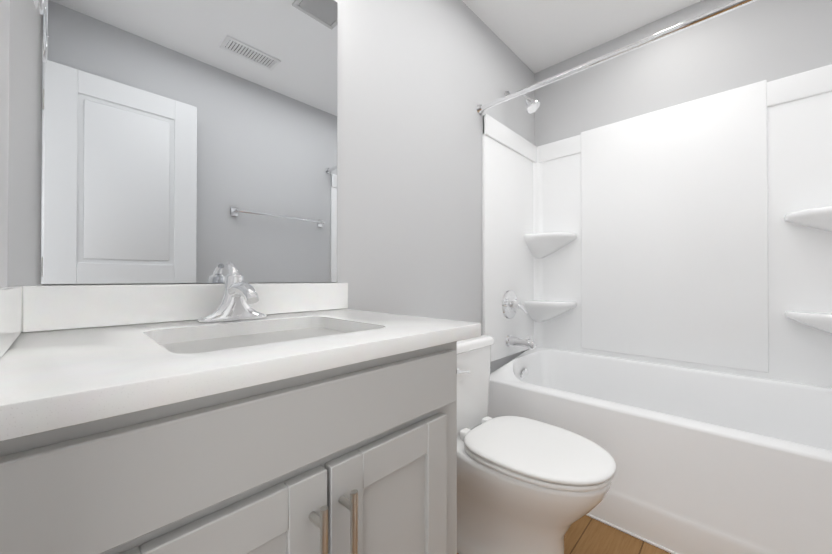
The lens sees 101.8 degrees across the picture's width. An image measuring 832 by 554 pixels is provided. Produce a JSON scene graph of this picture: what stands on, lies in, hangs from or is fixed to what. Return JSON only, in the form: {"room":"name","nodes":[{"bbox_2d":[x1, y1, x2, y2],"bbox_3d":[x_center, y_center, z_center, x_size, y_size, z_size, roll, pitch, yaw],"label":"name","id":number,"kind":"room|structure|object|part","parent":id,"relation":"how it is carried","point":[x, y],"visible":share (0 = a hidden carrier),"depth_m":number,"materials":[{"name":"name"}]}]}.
{"room":"bathroom","nodes":[
{"label":"bathroom","id":0,"kind":"room"},
{"bbox_2d":[0,0,9,286],"bbox_3d":[-0.270,-0.192,0.077,1.480,2.370,0.120,0,-1,44],"label":"wall","id":1,"kind":"structure","parent":0,"point":[4,68],"depth_m":0.59,"materials":[{"name":"white paint"}]},
{"bbox_2d":[34,0,44,14],"bbox_3d":[-0.668,-0.565,0.581,0.167,0.188,0.051,0,-1,44],"label":"towel ring","id":2,"kind":"object","parent":1,"relation":"attached to","point":[39,6],"visible":1,"depth_m":0.59,"materials":[{"name":"silver metal"}]},
{"bbox_2d":[7,0,534,373],"bbox_3d":[-0.401,-0.185,1.096,0.120,2.370,3.570,0,-1,44],"label":"wall","id":3,"kind":"structure","parent":0,"point":[418,81],"depth_m":1.37,"materials":[{"name":"grey paint"}]},
{"bbox_2d":[41,0,336,283],"bbox_3d":[-0.500,-0.458,0.903,0.005,0.947,0.669,0,-1,44],"label":"mirror","id":4,"kind":"object","parent":3,"relation":"attached to","point":[189,141],"visible":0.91,"depth_m":0.83,"materials":[{"name":"clear glass"}]},
{"bbox_2d":[505,91,539,113],"bbox_3d":[0.609,-1.010,1.927,0.194,0.176,0.080,0,-1,44],"label":"shower head","id":5,"kind":"object","parent":3,"relation":"attached to","point":[532,105],"visible":0.85,"depth_m":1.88},
{"bbox_2d":[477,0,757,114],"bbox_3d":[0.868,-0.886,1.269,1.477,0.054,0.054,0,-1,44],"label":"rail","id":6,"kind":"object","parent":3,"relation":"attached to","point":[716,12],"visible":1,"depth_m":1.31,"materials":[{"name":"silver metal"}]},
{"bbox_2d":[457,515,670,553],"bbox_3d":[0.176,1.026,0.535,1.720,0.060,3.570,0,-1,44],"label":"floor","id":7,"kind":"structure","parent":0,"point":[585,534],"depth_m":1.28,"materials":[{"name":"brown wood"}]},
{"bbox_2d":[0,262,480,553],"bbox_3d":[-0.290,0.479,0.693,0.591,1.036,0.746,0,-1,44],"label":"bathroom vanity","id":8,"kind":"object","parent":7,"relation":"on","point":[235,413],"visible":1,"depth_m":0.46,"materials":[{"name":"grey paint"}]},
{"bbox_2d":[0,309,480,440],"bbox_3d":[-0.305,0.120,0.702,0.559,0.030,0.734,0,-1,44],"label":"countertop","id":9,"kind":"structure","parent":8,"relation":"on","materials":[{"name":"stone"}]},
{"bbox_2d":[198,262,266,321],"bbox_3d":[-0.421,0.033,0.813,0.166,0.144,0.156,0,-1,44],"label":"faucet","id":10,"kind":"object","parent":9,"relation":"on","point":[234,306],"depth_m":0.82,"materials":[{"name":"silver metal"}]},
{"bbox_2d":[457,334,615,553],"bbox_3d":[0.324,0.626,1.227,0.703,0.751,0.380,0,-1,44],"label":"toilet","id":11,"kind":"object","parent":7,"relation":"on","point":[527,486],"visible":0.83,"depth_m":1.10,"materials":[{"name":"white ceramic"}]},
{"bbox_3d":[0.168,0.348,1.255,0.027,0.032,0.080,0,-1,44],"label":"flush handle","id":12,"kind":"part","parent":11,"relation":"part of","materials":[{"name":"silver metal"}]},
{"bbox_3d":[0.147,0.453,1.397,0.202,0.326,0.336,0,-1,44],"label":"tank","id":13,"kind":"part","parent":11,"relation":"part of","materials":[{"name":"white ceramic"}]},
{"bbox_3d":[0.149,0.270,1.397,0.218,0.038,0.356,0,-1,44],"label":"tank lid","id":14,"kind":"part","parent":11,"relation":"part of","materials":[{"name":"white ceramic"}]},
{"bbox_3d":[0.401,0.582,1.153,0.489,0.040,0.380,0,-1,44],"label":"lid","id":15,"kind":"part","parent":11,"relation":"part of","materials":[{"name":"white plastic"}]},
{"bbox_3d":[0.410,0.592,1.145,0.456,0.014,0.376,0,-1,44],"label":"seat","id":16,"kind":"part","parent":11,"relation":"part of","materials":[{"name":"white plastic"}]},
{"bbox_2d":[482,64,831,553],"bbox_3d":[1.101,0.064,1.506,1.478,1.876,0.654,0,-1,44],"label":"shower","id":17,"kind":"object","parent":7,"relation":"on","point":[657,295],"visible":0.96,"depth_m":1.58,"materials":[{"name":"white plastic"}]},
{"bbox_2d":[502,290,536,378],"bbox_3d":[0.605,0.326,1.905,0.168,0.502,0.174,0,-1,44],"label":"faucet","id":18,"kind":"object","parent":17,"relation":"on","point":[511,341],"depth_m":1.93,"materials":[{"name":"silver metal"}]},
{"bbox_2d":[462,0,701,73],"bbox_3d":[0.176,-1.404,0.550,1.720,0.060,3.570,0,-1,44],"label":"ceiling","id":19,"kind":"structure","parent":0,"point":[535,36],"depth_m":1.81,"materials":[{"name":"white paint"}]},
{"bbox_2d":[535,0,831,145],"bbox_3d":[1.370,-0.181,1.788,1.720,2.370,0.120,0,-1,44],"label":"wall","id":20,"kind":"structure","parent":0,"point":[759,41],"depth_m":1.71,"materials":[{"name":"grey paint"}]}
]}

